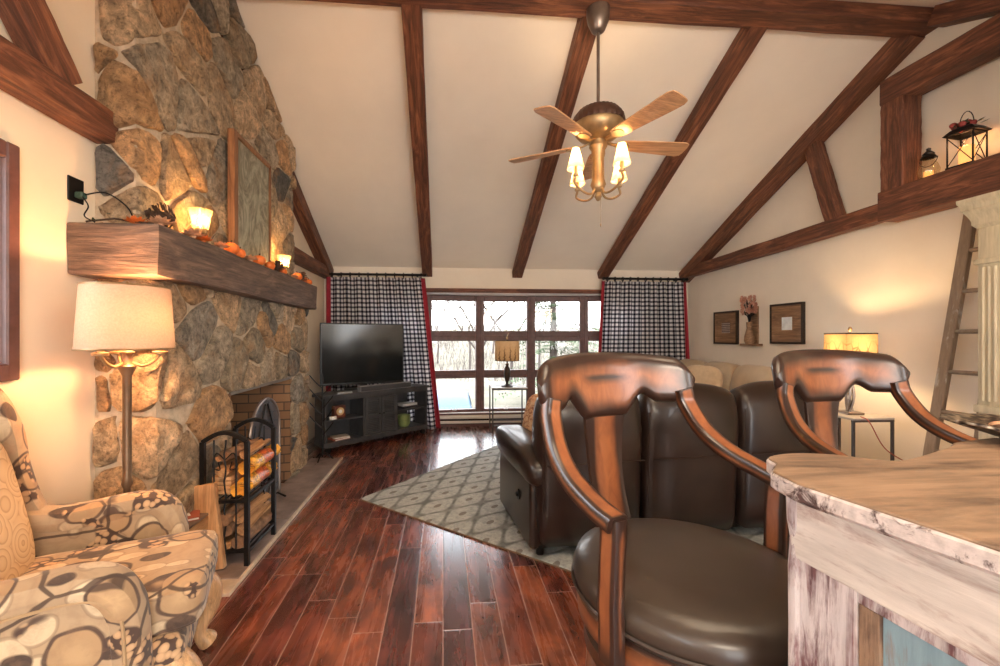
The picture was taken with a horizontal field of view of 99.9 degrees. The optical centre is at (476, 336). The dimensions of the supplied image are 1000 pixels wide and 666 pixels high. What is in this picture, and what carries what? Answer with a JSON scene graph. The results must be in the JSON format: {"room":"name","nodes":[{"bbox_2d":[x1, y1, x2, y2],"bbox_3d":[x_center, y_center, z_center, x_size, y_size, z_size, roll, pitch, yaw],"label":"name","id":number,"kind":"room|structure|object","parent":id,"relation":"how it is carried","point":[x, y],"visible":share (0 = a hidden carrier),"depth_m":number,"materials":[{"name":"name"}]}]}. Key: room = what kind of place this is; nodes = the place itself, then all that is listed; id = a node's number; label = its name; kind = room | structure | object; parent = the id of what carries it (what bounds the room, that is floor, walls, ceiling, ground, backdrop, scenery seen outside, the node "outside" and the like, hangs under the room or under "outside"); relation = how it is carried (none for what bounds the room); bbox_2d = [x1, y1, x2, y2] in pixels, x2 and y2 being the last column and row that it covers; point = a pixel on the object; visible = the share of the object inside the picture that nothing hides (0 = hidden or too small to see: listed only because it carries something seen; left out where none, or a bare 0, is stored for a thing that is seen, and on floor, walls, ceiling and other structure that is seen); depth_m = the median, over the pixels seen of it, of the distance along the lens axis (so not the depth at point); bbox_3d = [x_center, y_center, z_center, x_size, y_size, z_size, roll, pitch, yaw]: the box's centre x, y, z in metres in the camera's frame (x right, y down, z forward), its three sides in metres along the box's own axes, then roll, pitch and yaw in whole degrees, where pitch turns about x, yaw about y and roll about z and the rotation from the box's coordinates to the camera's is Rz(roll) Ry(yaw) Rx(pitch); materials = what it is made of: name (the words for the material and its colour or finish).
{"room":"living room","nodes":[
{"label":"living room","id":0,"kind":"room"},
{"bbox_2d":[0,0,323,504],"bbox_3d":[-1.997,-0.646,1.445,0.150,4.093,10.000,0,0,-5],"label":"wall","id":1,"kind":"structure","parent":0,"point":[53,397],"depth_m":1.97,"materials":[{"name":"paint"}]},
{"bbox_2d":[0,138,19,381],"bbox_3d":[-1.935,-0.310,1.056,0.170,0.980,1.415,0,0,-5],"label":"window","id":2,"kind":"structure","parent":1,"relation":"in","point":[9,152],"depth_m":1.72,"materials":[{"name":"brown wood"}]},
{"bbox_2d":[0,35,117,143],"bbox_3d":[-1.835,-1.080,1.122,0.115,0.160,2.130,0,0,-5],"label":"tie beam","id":3,"kind":"structure","parent":1,"relation":"attached to","point":[23,77],"depth_m":1.83,"materials":[{"name":"wood"}]},
{"bbox_2d":[0,0,82,84],"bbox_3d":[-1.879,-1.475,1.662,0.115,0.745,0.629,0,0,-5],"label":"brace timber","id":4,"kind":"object","parent":3,"relation":"attached to","point":[30,25],"visible":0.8,"depth_m":1.77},
{"bbox_2d":[67,175,86,204],"bbox_3d":[-1.948,-0.720,2.061,0.045,0.120,0.090,0,0,-5],"label":"wall outlet","id":5,"kind":"object","parent":1,"relation":"attached to","point":[75,187],"visible":1,"depth_m":2.05,"materials":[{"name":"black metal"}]},
{"bbox_2d":[82,192,132,222],"bbox_3d":[-1.831,-0.642,2.093,0.218,0.165,0.040,0,0,-24],"label":"power cord","id":6,"kind":"object","parent":5,"relation":"attached to","point":[93,192],"visible":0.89,"depth_m":2.08,"materials":[{"name":"black plastic"}]},
{"bbox_2d":[293,246,329,278],"bbox_3d":[-2.182,-0.960,5.458,0.125,0.155,1.830,0,0,-5],"label":"tie beam","id":7,"kind":"structure","parent":1,"relation":"attached to","point":[301,258],"depth_m":5.36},
{"bbox_2d":[191,426,789,665],"bbox_3d":[0.959,1.460,1.682,6.180,0.120,10.000,0,0,-5],"label":"floor","id":8,"kind":"structure","parent":0,"point":[349,581],"depth_m":2.32,"materials":[{"name":"brown wood"}]},
{"bbox_2d":[0,388,222,665],"bbox_3d":[-1.507,0.731,1.460,1.021,1.350,0.807,0,0,-26],"label":"armchair","id":9,"kind":"object","parent":8,"relation":"on","point":[123,579],"visible":1,"depth_m":1.45,"materials":[{"name":"fabric"}]},
{"bbox_2d":[0,442,34,580],"bbox_3d":[-1.690,0.625,1.372,0.249,0.617,0.460,0,0,-26],"label":"cushion","id":10,"kind":"object","parent":9,"relation":"on","point":[17,545],"depth_m":1.50,"materials":[{"name":"fabric"}]},
{"bbox_2d":[22,530,217,634],"bbox_3d":[-1.368,0.925,1.526,0.700,0.170,0.530,0,0,-26],"label":"seat cushion","id":11,"kind":"object","parent":9,"relation":"on","point":[176,568],"depth_m":1.58,"materials":[{"name":"fabric"}]},
{"bbox_2d":[71,281,175,492],"bbox_3d":[-1.620,0.570,1.947,0.373,1.660,0.373,0,0,-5],"label":"floor lamp","id":12,"kind":"object","parent":8,"relation":"on","point":[120,318],"visible":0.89,"depth_m":1.83,"materials":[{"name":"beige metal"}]},
{"bbox_2d":[92,0,342,596],"bbox_3d":[-2.004,-0.628,3.454,1.155,4.135,2.655,0,0,-5],"label":"fireplace","id":13,"kind":"object","parent":8,"relation":"on","point":[173,87],"visible":0.69,"depth_m":2.59,"materials":[{"name":"brown stone"}]},
{"bbox_2d":[66,222,316,309],"bbox_3d":[-1.861,-0.428,3.312,0.433,0.265,2.580,0,0,-5],"label":"mantel beam","id":14,"kind":"structure","parent":13,"relation":"on","point":[124,251],"depth_m":2.14,"materials":[{"name":"wood"}]},
{"bbox_2d":[122,215,147,222],"bbox_3d":[-1.703,-0.579,2.101,0.112,0.049,0.111,0,0,-5],"label":"flower","id":15,"kind":"object","parent":14,"relation":"on","point":[134,218],"visible":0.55,"depth_m":2.08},
{"bbox_2d":[144,202,175,227],"bbox_3d":[-1.662,-0.632,2.213,0.139,0.154,0.132,0,0,27],"label":"pine cone","id":16,"kind":"object","parent":14,"relation":"on","point":[149,212],"visible":0.62,"depth_m":2.18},
{"bbox_2d":[145,215,174,225],"bbox_3d":[-1.594,-0.583,2.120,0.127,0.055,0.125,0,0,-5],"label":"flower","id":17,"kind":"object","parent":14,"relation":"on","point":[158,219],"visible":0.82,"depth_m":2.10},
{"bbox_2d":[85,213,292,273],"bbox_3d":[-1.841,-0.588,3.287,0.336,0.068,2.478,0,0,-5],"label":"leaf garland","id":18,"kind":"object","parent":14,"relation":"on","point":[93,219],"visible":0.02,"depth_m":2.07,"materials":[{"name":"orange plant"}]},
{"bbox_2d":[180,228,205,238],"bbox_3d":[-1.605,-0.584,2.380,0.135,0.059,0.133,0,0,-5],"label":"flower","id":19,"kind":"object","parent":14,"relation":"on","point":[191,232],"visible":0.91,"depth_m":2.36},
{"bbox_2d":[224,240,239,253],"bbox_3d":[-1.634,-0.600,2.799,0.092,0.090,0.092,0,0,-2],"label":"pumpkin","id":20,"kind":"object","parent":14,"relation":"on","point":[234,248],"visible":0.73,"depth_m":2.77,"materials":[{"name":"orange"}]},
{"bbox_2d":[227,128,270,265],"bbox_3d":[-1.794,-1.030,3.363,0.050,0.950,0.690,0,0,-5],"label":"picture","id":21,"kind":"object","parent":14,"relation":"on","point":[248,172],"visible":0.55,"depth_m":3.27,"materials":[{"name":"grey wood"}]},
{"bbox_2d":[188,513,207,530],"bbox_3d":[-1.696,1.208,2.392,0.240,0.340,0.220,0,0,-5],"label":"wooden crate","id":22,"kind":"object","parent":13,"relation":"on","point":[202,524],"visible":0.13,"depth_m":2.41,"materials":[{"name":"brown wood"}]},
{"bbox_2d":[188,510,199,521],"bbox_3d":[-1.696,1.028,2.392,0.200,0.018,0.150,0,0,-33],"label":"book","id":23,"kind":"object","parent":22,"relation":"on","point":[195,514],"visible":0.21,"depth_m":2.39,"materials":[{"name":"red paper"}]},
{"bbox_2d":[193,482,226,569],"bbox_3d":[-1.599,1.128,2.493,0.216,0.515,0.066,0,0,-5],"label":"plank","id":24,"kind":"object","parent":13,"relation":"on","point":[206,497],"visible":0.5,"depth_m":2.48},
{"bbox_2d":[199,417,275,565],"bbox_3d":[-1.530,0.971,2.727,0.281,0.818,0.426,0,0,-5],"label":"rack","id":25,"kind":"object","parent":13,"relation":"on","point":[235,434],"visible":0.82,"depth_m":2.53,"materials":[{"name":"black metal"}]},
{"bbox_2d":[212,463,243,494],"bbox_3d":[-1.581,0.915,2.743,0.115,0.109,0.320,0,0,-5],"label":"bundle","id":26,"kind":"object","parent":25,"relation":"on","point":[230,478],"visible":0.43,"depth_m":2.59,"materials":[{"name":"brown wood"}]},
{"bbox_2d":[215,456,243,476],"bbox_3d":[-1.595,0.831,2.741,0.088,0.060,0.360,0,0,-13],"label":"log","id":27,"kind":"object","parent":26,"relation":"on","point":[221,472],"visible":0.52,"depth_m":2.62,"materials":[{"name":"brown wood"}]},
{"bbox_2d":[222,521,240,536],"bbox_3d":[-1.522,1.171,2.764,0.074,0.073,0.458,0,0,-2],"label":"log","id":28,"kind":"object","parent":25,"relation":"on","point":[230,528],"visible":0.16,"depth_m":2.54,"materials":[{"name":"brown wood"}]},
{"bbox_2d":[221,488,262,526],"bbox_3d":[-1.534,1.102,2.748,0.071,0.073,0.460,0,0,-3],"label":"log","id":29,"kind":"object","parent":28,"relation":"on","point":[226,519],"visible":0.47,"depth_m":2.58,"materials":[{"name":"brown wood"}]},
{"bbox_2d":[225,532,237,548],"bbox_3d":[-1.531,1.267,2.750,0.083,0.053,0.438,0,0,-5],"label":"log","id":30,"kind":"object","parent":25,"relation":"on","point":[229,538],"visible":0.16,"depth_m":2.57,"materials":[{"name":"brown wood"}]},
{"bbox_2d":[218,437,261,461],"bbox_3d":[-1.551,0.742,2.785,0.072,0.069,0.360,0,0,7],"label":"log","id":31,"kind":"object","parent":25,"relation":"on","point":[240,447],"visible":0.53,"depth_m":2.67,"materials":[{"name":"brown wood"}]},
{"bbox_2d":[231,507,271,548],"bbox_3d":[-1.454,1.245,2.755,0.078,0.084,0.436,0,0,-2],"label":"log","id":32,"kind":"object","parent":25,"relation":"in","point":[266,517],"visible":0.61,"depth_m":2.71,"materials":[{"name":"brown wood"}]},
{"bbox_2d":[237,500,270,535],"bbox_3d":[-1.449,1.176,2.762,0.064,0.054,0.444,0,0,-7],"label":"log","id":33,"kind":"object","parent":32,"relation":"on","point":[264,507],"visible":0.7,"depth_m":2.75,"materials":[{"name":"brown wood"}]},
{"bbox_2d":[233,491,270,523],"bbox_3d":[-1.463,1.111,2.758,0.068,0.054,0.409,0,0,-5],"label":"log","id":34,"kind":"object","parent":33,"relation":"on","point":[258,501],"visible":0.8,"depth_m":2.76,"materials":[{"name":"brown wood"}]},
{"bbox_2d":[229,462,277,496],"bbox_3d":[-1.467,0.930,2.792,0.107,0.107,0.488,0,0,-5],"label":"log","id":35,"kind":"object","parent":25,"relation":"on","point":[256,477],"visible":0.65,"depth_m":2.70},
{"bbox_2d":[238,444,280,474],"bbox_3d":[-1.450,0.815,2.823,0.103,0.103,0.448,0,0,-5],"label":"log","id":36,"kind":"object","parent":35,"relation":"on","point":[266,454],"visible":0.8,"depth_m":2.74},
{"bbox_2d":[240,438,270,458],"bbox_3d":[-1.465,0.739,2.792,0.073,0.044,0.360,0,0,-8],"label":"log","id":37,"kind":"object","parent":36,"relation":"on","point":[259,444],"visible":0.8,"depth_m":2.78,"materials":[{"name":"brown wood"}]},
{"bbox_2d":[248,397,285,499],"bbox_3d":[-1.690,0.933,3.376,0.138,0.895,0.584,0,0,-5],"label":"fire screen","id":38,"kind":"object","parent":13,"relation":"on","point":[272,404],"visible":0.3,"depth_m":3.43,"materials":[{"name":"grey metal"}]},
{"bbox_2d":[309,374,333,462],"bbox_3d":[-1.716,0.911,4.691,0.300,0.982,0.286,0,0,-5],"label":"tree","id":39,"kind":"object","parent":13,"relation":"on","point":[322,453],"visible":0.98,"depth_m":4.71,"materials":[{"name":"black metal"}]},
{"bbox_2d":[312,384,429,452],"bbox_3d":[-1.380,1.050,5.659,0.408,0.699,1.623,0,0,44],"label":"tv stand","id":40,"kind":"object","parent":8,"relation":"on","point":[369,415],"visible":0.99,"depth_m":5.49,"materials":[{"name":"black paint"}]},
{"bbox_2d":[332,404,344,417],"bbox_3d":[-1.721,0.930,5.249,0.081,0.150,0.150,0,0,44],"label":"mantel clock","id":41,"kind":"object","parent":40,"relation":"on","point":[338,410],"visible":0.93,"depth_m":5.21,"materials":[{"name":"brown wood"}]},
{"bbox_2d":[327,414,362,422],"bbox_3d":[-1.702,1.015,5.263,0.230,0.020,0.486,0,0,44],"label":"shelf","id":42,"kind":"object","parent":40,"relation":"attached to","point":[349,416],"depth_m":5.25,"materials":[{"name":"black paint"}]},
{"bbox_2d":[320,323,403,389],"bbox_3d":[-1.542,0.258,5.725,1.120,0.885,0.240,0,0,-27],"label":"television","id":43,"kind":"object","parent":40,"relation":"on","point":[362,354],"visible":0.87,"depth_m":5.68,"materials":[{"name":"plastic"}]},
{"bbox_2d":[357,381,410,391],"bbox_3d":[-1.219,0.662,5.627,0.084,0.075,0.800,0,0,44],"label":"soundbar","id":44,"kind":"object","parent":40,"relation":"on","point":[374,387],"visible":1,"depth_m":5.55,"materials":[{"name":"plastic"}]},
{"bbox_2d":[398,414,409,426],"bbox_3d":[-1.035,1.190,5.996,0.180,0.160,0.180,0,0,-5],"label":"basket","id":45,"kind":"object","parent":40,"relation":"on","point":[403,419],"visible":0.98,"depth_m":5.93,"materials":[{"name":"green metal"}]},
{"bbox_2d":[398,405,424,411],"bbox_3d":[-0.999,1.015,5.998,0.230,0.020,0.486,0,0,44],"label":"shelf","id":46,"kind":"object","parent":40,"relation":"attached to","point":[422,407],"depth_m":5.98,"materials":[{"name":"black paint"}]},
{"bbox_2d":[489,385,527,434],"bbox_3d":[0.464,1.065,6.237,0.520,0.670,0.400,0,0,-5],"label":"side table","id":47,"kind":"object","parent":8,"relation":"on","point":[494,387],"visible":0.84,"depth_m":6.20,"materials":[{"name":"metal"}]},
{"bbox_2d":[495,333,519,386],"bbox_3d":[0.449,0.331,6.176,0.366,0.797,0.366,0,0,-5],"label":"table lamp","id":48,"kind":"object","parent":47,"relation":"on","point":[506,350],"visible":1,"depth_m":6.04,"materials":[{"name":"fabric"}]},
{"bbox_2d":[359,445,763,571],"bbox_3d":[0.934,1.392,3.830,2.912,0.014,2.612,0,0,35],"label":"area rug","id":49,"kind":"object","parent":8,"relation":"on","point":[462,496],"visible":0.3,"depth_m":3.45,"materials":[{"name":"fabric"}]},
{"bbox_2d":[496,380,809,554],"bbox_3d":[1.337,0.848,3.219,2.270,1.072,1.034,0,0,-11],"label":"leather sofa","id":50,"kind":"object","parent":49,"relation":"on","point":[669,472],"visible":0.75,"depth_m":2.73,"materials":[{"name":"brown leather"}]},
{"bbox_2d":[522,394,537,431],"bbox_3d":[0.534,0.660,3.353,0.185,0.396,0.400,0,0,-35],"label":"throw pillow","id":51,"kind":"object","parent":50,"relation":"on","point":[528,414],"visible":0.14,"depth_m":3.42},
{"bbox_2d":[537,352,788,665],"bbox_3d":[0.554,0.728,1.152,0.714,1.351,0.693,0,0,-26],"label":"bar stool","id":52,"kind":"object","parent":8,"relation":"on","point":[650,591],"visible":0.97,"depth_m":1.08,"materials":[{"name":"brown wood"}]},
{"bbox_2d":[573,518,787,665],"bbox_3d":[0.567,0.633,1.124,0.604,0.103,0.604,0,0,-26],"label":"seat cushion","id":53,"kind":"object","parent":52,"relation":"on","point":[695,594],"depth_m":0.97,"materials":[{"name":"leather"}]},
{"bbox_2d":[680,359,772,390],"bbox_3d":[3.001,0.863,5.497,0.960,1.074,2.400,0,0,-5],"label":"sofa","id":54,"kind":"object","parent":8,"relation":"on","point":[734,375],"visible":0.1,"depth_m":5.06,"materials":[{"name":"beige fabric"}]},
{"bbox_2d":[680,359,707,366],"bbox_3d":[3.170,0.600,6.152,0.338,0.547,0.660,0,0,-5],"label":"cushion","id":55,"kind":"object","parent":54,"relation":"on","point":[688,362],"depth_m":6.04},
{"bbox_2d":[687,365,723,386],"bbox_3d":[2.791,0.580,5.239,0.238,0.451,0.520,0,0,-29],"label":"throw pillow","id":56,"kind":"object","parent":54,"relation":"on","point":[703,374],"visible":0.39,"depth_m":5.12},
{"bbox_2d":[704,361,740,390],"bbox_3d":[3.220,0.600,5.514,0.338,0.547,0.660,0,0,-5],"label":"cushion","id":57,"kind":"object","parent":54,"relation":"on","point":[727,369],"depth_m":5.27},
{"bbox_2d":[730,365,772,389],"bbox_3d":[3.272,0.600,4.876,0.338,0.547,0.660,0,0,-5],"label":"cushion","id":58,"kind":"object","parent":54,"relation":"on","point":[743,374],"depth_m":4.88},
{"bbox_2d":[837,408,894,460],"bbox_3d":[3.310,1.040,3.766,0.380,0.720,0.500,0,0,-5],"label":"side table","id":59,"kind":"object","parent":8,"relation":"on","point":[854,419],"visible":0.43,"depth_m":3.53,"materials":[{"name":"metal"}]},
{"bbox_2d":[824,327,877,414],"bbox_3d":[3.313,0.294,3.726,0.270,0.772,0.270,0,0,3],"label":"table lamp","id":60,"kind":"object","parent":59,"relation":"on","point":[864,342],"visible":0.66,"depth_m":3.64,"materials":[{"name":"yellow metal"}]},
{"bbox_2d":[771,349,977,455],"bbox_3d":[1.486,0.728,1.454,0.714,1.351,0.693,0,0,-12],"label":"bar stool","id":61,"kind":"object","parent":8,"relation":"on","point":[821,378],"visible":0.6,"depth_m":1.72,"materials":[{"name":"brown wood"}]},
{"bbox_2d":[766,437,999,665],"bbox_3d":[1.241,0.805,0.617,1.439,1.150,0.760,0,0,-10],"label":"bar counter","id":62,"kind":"object","parent":8,"relation":"on","point":[891,563],"visible":1,"depth_m":0.61,"materials":[{"name":"paint"}]},
{"bbox_2d":[769,437,999,551],"bbox_3d":[1.217,0.232,0.637,1.415,0.004,0.770,0,0,-5],"label":"countertop","id":63,"kind":"structure","parent":62,"relation":"on","point":[954,491],"depth_m":0.66,"materials":[{"name":"brown wood"}]},
{"bbox_2d":[940,413,999,437],"bbox_3d":[1.216,0.205,0.910,0.288,0.050,0.288,0,0,-44],"label":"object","id":64,"kind":"structure","parent":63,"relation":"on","point":[976,421],"depth_m":1.01,"materials":[{"name":"stone"}]},
{"bbox_2d":[922,214,978,455],"bbox_3d":[3.546,0.230,3.073,0.320,2.348,0.395,0,0,-5],"label":"wooden ladder","id":65,"kind":"object","parent":8,"relation":"on","point":[965,249],"visible":0.48,"depth_m":3.14,"materials":[{"name":"brown wood"}]},
{"bbox_2d":[956,190,999,438],"bbox_3d":[3.564,0.237,2.231,0.478,2.325,1.316,0,0,-5],"label":"column","id":66,"kind":"structure","parent":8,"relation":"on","point":[983,211],"depth_m":2.74,"materials":[{"name":"beige paint"}]},
{"bbox_2d":[324,266,687,415],"bbox_3d":[0.559,0.160,6.676,5.980,2.480,0.120,0,0,-5],"label":"wall","id":67,"kind":"structure","parent":0,"point":[484,278],"depth_m":6.61,"materials":[{"name":"paint"}]},
{"bbox_2d":[329,272,426,278],"bbox_3d":[-1.496,-0.921,6.349,1.480,0.092,0.204,0,0,-5],"label":"curtain rod","id":68,"kind":"object","parent":67,"relation":"attached to","point":[340,274],"visible":0.91,"depth_m":6.27,"materials":[{"name":"black metal"}]},
{"bbox_2d":[326,277,440,429],"bbox_3d":[-1.386,0.250,6.288,1.700,2.281,0.114,0,0,-5],"label":"curtain","id":69,"kind":"object","parent":68,"relation":"hanging from","point":[379,300],"visible":0.48,"depth_m":6.29,"materials":[{"name":"fabric"}]},
{"bbox_2d":[441,423,520,426],"bbox_3d":[0.565,1.375,6.607,5.780,0.050,0.018,0,0,-5],"label":"baseboard","id":70,"kind":"structure","parent":67,"relation":"attached to","point":[442,425],"depth_m":6.55,"materials":[{"name":"brown wood"}]},
{"bbox_2d":[439,412,523,414],"bbox_3d":[0.475,1.200,6.599,5.000,0.030,0.020,0,0,-5],"label":"trim","id":71,"kind":"structure","parent":67,"relation":"attached to","point":[497,413],"depth_m":6.56,"materials":[{"name":"brown wood"}]},
{"bbox_2d":[440,416,523,423],"bbox_3d":[0.527,1.292,6.576,3.900,0.115,0.036,0,0,-5],"label":"baseboard heater","id":72,"kind":"object","parent":67,"relation":"attached to","point":[462,419],"visible":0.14,"depth_m":6.53,"materials":[{"name":"white paint"}]},
{"bbox_2d":[426,288,600,293],"bbox_3d":[0.476,-0.723,6.587,5.000,0.065,0.045,0,0,-5],"label":"trim","id":73,"kind":"structure","parent":67,"relation":"attached to","point":[435,290],"depth_m":6.57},
{"bbox_2d":[427,292,600,416],"bbox_3d":[0.487,0.270,6.831,4.326,1.980,0.480,0,0,-5],"label":"window","id":74,"kind":"structure","parent":67,"relation":"in","point":[479,335],"depth_m":6.94,"materials":[{"name":"brown wood"}]},
{"bbox_2d":[602,276,688,282],"bbox_3d":[2.656,-0.901,6.681,1.410,0.092,0.204,0,0,-5],"label":"curtain rod","id":75,"kind":"object","parent":67,"relation":"attached to","point":[607,278],"visible":1,"depth_m":6.60,"materials":[{"name":"black metal"}]},
{"bbox_2d":[598,281,689,359],"bbox_3d":[2.641,0.255,6.614,1.613,2.251,0.114,0,0,-5],"label":"curtain","id":76,"kind":"object","parent":75,"relation":"hanging from","point":[648,317],"visible":0.56,"depth_m":6.62,"materials":[{"name":"fabric"}]},
{"bbox_2d":[236,0,952,270],"bbox_3d":[0.957,-1.901,1.707,6.180,1.742,10.050,0,0,-5],"label":"ceiling","id":77,"kind":"structure","parent":0,"point":[335,73],"depth_m":4.21,"materials":[{"name":"paint"}]},
{"bbox_2d":[221,35,333,276],"bbox_3d":[-2.112,-1.757,4.711,0.144,1.749,3.404,0,0,-5],"label":"rafter","id":78,"kind":"object","parent":77,"relation":"attached to","point":[302,213],"visible":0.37,"depth_m":5.33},
{"bbox_2d":[401,4,431,276],"bbox_3d":[-0.627,-1.767,4.831,0.160,1.682,3.381,0,0,-5],"label":"rafter","id":79,"kind":"object","parent":77,"relation":"attached to","point":[412,15],"visible":1,"depth_m":4.01,"materials":[{"name":"wood"}]},
{"bbox_2d":[512,16,595,277],"bbox_3d":[0.768,-1.768,4.942,0.160,1.687,3.381,0,0,-5],"label":"rafter","id":80,"kind":"object","parent":77,"relation":"attached to","point":[583,40],"visible":0.86,"depth_m":4.24,"materials":[{"name":"wood"}]},
{"bbox_2d":[301,0,937,37],"bbox_3d":[0.838,-2.630,3.197,5.780,0.277,0.208,0,0,-5],"label":"ridge beam","id":81,"kind":"structure","parent":77,"relation":"attached to","point":[812,16],"depth_m":3.25,"materials":[{"name":"wood"}]},
{"bbox_2d":[508,1,688,226],"bbox_3d":[0.967,-1.671,3.218,1.363,1.658,1.397,0,0,-5],"label":"ceiling fan","id":82,"kind":"object","parent":81,"relation":"hanging from","point":[596,125],"visible":1,"depth_m":3.10,"materials":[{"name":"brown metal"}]},
{"bbox_2d":[597,26,767,278],"bbox_3d":[2.144,-1.767,5.053,0.160,1.685,3.382,0,0,-5],"label":"rafter","id":83,"kind":"object","parent":77,"relation":"attached to","point":[746,40],"visible":0.93,"depth_m":4.22,"materials":[{"name":"wood"}]},
{"bbox_2d":[679,35,924,282],"bbox_3d":[3.499,-1.757,5.160,0.154,1.758,3.409,0,0,-5],"label":"rafter","id":84,"kind":"object","parent":77,"relation":"attached to","point":[894,51],"visible":0.89,"depth_m":4.37,"materials":[{"name":"wood"}]},
{"bbox_2d":[880,13,999,106],"bbox_3d":[3.679,-2.090,2.165,0.185,0.215,2.930,0,0,-5],"label":"beam","id":85,"kind":"structure","parent":77,"relation":"attached to","point":[979,45],"depth_m":3.15,"materials":[{"name":"wood"}]},
{"bbox_2d":[927,0,999,26],"bbox_3d":[3.776,-1.786,1.701,0.154,1.682,3.288,0,0,-5],"label":"rafter","id":86,"kind":"object","parent":77,"relation":"attached to","point":[954,12],"visible":0.94,"depth_m":3.12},
{"bbox_2d":[688,17,999,460],"bbox_3d":[3.914,-0.651,1.918,0.150,4.102,10.000,0,0,-5],"label":"wall","id":87,"kind":"structure","parent":0,"point":[891,280],"depth_m":3.90,"materials":[{"name":"paint"}]},
{"bbox_2d":[713,310,738,343],"bbox_3d":[3.502,-0.130,5.903,0.033,0.460,0.490,0,0,-5],"label":"wall picture","id":88,"kind":"object","parent":87,"relation":"attached to","point":[725,323],"visible":1,"depth_m":5.89,"materials":[{"name":"wood"}]},
{"bbox_2d":[740,295,762,345],"bbox_3d":[3.492,-0.214,5.366,0.138,0.648,0.306,0,0,-5],"label":"vase","id":89,"kind":"object","parent":87,"relation":"attached to","point":[751,337],"visible":1,"depth_m":5.33,"materials":[{"name":"brown wood"}]},
{"bbox_2d":[687,204,883,276],"bbox_3d":[3.477,-1.060,5.194,0.125,0.155,3.201,0,-1,-4],"label":"tie beam","id":90,"kind":"structure","parent":87,"relation":"attached to","point":[868,216],"depth_m":4.54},
{"bbox_2d":[804,141,845,220],"bbox_3d":[3.568,-1.585,4.308,0.104,0.914,0.402,0,0,-4],"label":"brace timber","id":91,"kind":"object","parent":90,"relation":"on","point":[825,185],"visible":0.93,"depth_m":4.27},
{"bbox_2d":[770,302,805,343],"bbox_3d":[3.586,-0.155,4.856,0.033,0.470,0.470,0,0,-5],"label":"wall picture","id":92,"kind":"object","parent":87,"relation":"attached to","point":[787,320],"visible":1,"depth_m":4.83,"materials":[{"name":"wood"}]},
{"bbox_2d":[782,317,791,329],"bbox_3d":[3.594,-0.155,4.857,0.012,0.150,0.150,0,0,-5],"label":"picture","id":93,"kind":"object","parent":92,"relation":"attached to","point":[786,321],"depth_m":4.86},
{"bbox_2d":[878,153,999,221],"bbox_3d":[3.679,-1.120,2.170,0.205,0.255,2.940,0,0,-5],"label":"beam","id":94,"kind":"structure","parent":87,"relation":"attached to","point":[938,192],"depth_m":3.18,"materials":[{"name":"wood"}]},
{"bbox_2d":[880,95,921,191],"bbox_3d":[3.569,-1.613,3.536,0.185,0.745,0.185,0,0,-5],"label":"timber post","id":95,"kind":"object","parent":94,"relation":"on","point":[901,117],"visible":0.91,"depth_m":3.45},
{"bbox_2d":[919,148,937,177],"bbox_3d":[3.567,-1.370,3.315,0.132,0.250,0.132,0,0,-5],"label":"glass lantern","id":96,"kind":"object","parent":94,"relation":"on","point":[928,155],"visible":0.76,"depth_m":3.30,"materials":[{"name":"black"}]},
{"bbox_2d":[942,111,991,169],"bbox_3d":[3.598,-1.452,3.073,0.178,0.413,0.195,0,0,-13],"label":"metal lantern","id":97,"kind":"object","parent":94,"relation":"on","point":[965,129],"visible":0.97,"depth_m":3.06,"materials":[{"name":"black metal"}]},
{"bbox_2d":[958,144,975,164],"bbox_3d":[3.596,-1.329,3.082,0.086,0.141,0.086,0,0,-13],"label":"candle","id":98,"kind":"object","parent":97,"relation":"on","point":[962,158],"depth_m":3.06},
{"label":"outside","id":99,"kind":"structure","parent":0,"visible":0},
{"bbox_2d":[432,325,598,407],"bbox_3d":[0.825,0.264,52.383,110.000,5.367,90.000,0,0,-5],"label":"ground","id":100,"kind":"structure","parent":99,"point":[509,401],"depth_m":29.50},
{"bbox_2d":[432,301,449,363],"bbox_3d":[-2.666,-1.411,30.193,5.005,6.636,3.324,0,0,-22],"label":"bare tree","id":101,"kind":"object","parent":100,"relation":"on","point":[436,328],"visible":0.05,"depth_m":29.81,"materials":[{"name":"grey plant"}]},
{"bbox_2d":[437,389,472,408],"bbox_3d":[-0.927,2.122,10.961,1.820,1.455,4.312,0,0,-3],"label":"parked car","id":102,"kind":"object","parent":100,"relation":"on","point":[447,398],"visible":0.21,"depth_m":10.24,"materials":[{"name":"white"}]},
{"bbox_2d":[436,301,516,348],"bbox_3d":[0.003,-0.349,14.337,6.168,6.103,3.273,0,0,27],"label":"bare tree","id":103,"kind":"object","parent":100,"relation":"on","point":[512,305],"visible":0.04,"depth_m":14.80,"materials":[{"name":"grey plant"}]},
{"bbox_2d":[465,301,495,368],"bbox_3d":[0.926,-1.410,27.660,4.711,7.226,2.837,0,0,10],"label":"bare tree","id":104,"kind":"object","parent":100,"relation":"on","point":[465,301],"visible":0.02,"depth_m":27.99,"materials":[{"name":"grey plant"}]},
{"bbox_2d":[468,301,558,384],"bbox_3d":[1.440,-0.846,16.985,6.927,6.904,3.296,0,0,-20],"label":"bare tree","id":105,"kind":"object","parent":100,"relation":"on","point":[488,315],"visible":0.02,"depth_m":17.80,"materials":[{"name":"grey plant"}]},
{"bbox_2d":[432,330,598,383],"bbox_3d":[2.430,0.909,32.293,36.645,4.035,24.308,0,0,-5],"label":"brush","id":106,"kind":"object","parent":100,"relation":"on","point":[445,344],"visible":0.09,"depth_m":30.00,"materials":[{"name":"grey plant"}]},
{"bbox_2d":[517,302,559,367],"bbox_3d":[4.247,-1.399,26.688,3.980,7.614,7.101,0,0,-22],"label":"bare tree","id":107,"kind":"object","parent":100,"relation":"on","point":[539,356],"visible":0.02,"depth_m":26.41,"materials":[{"name":"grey plant"}]},
{"bbox_2d":[493,302,598,401],"bbox_3d":[2.588,-0.800,13.738,4.163,7.000,4.690,0,0,5],"label":"evergreen tree","id":108,"kind":"object","parent":100,"relation":"on","point":[552,313],"visible":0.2,"depth_m":13.64,"materials":[{"name":"green plant"}]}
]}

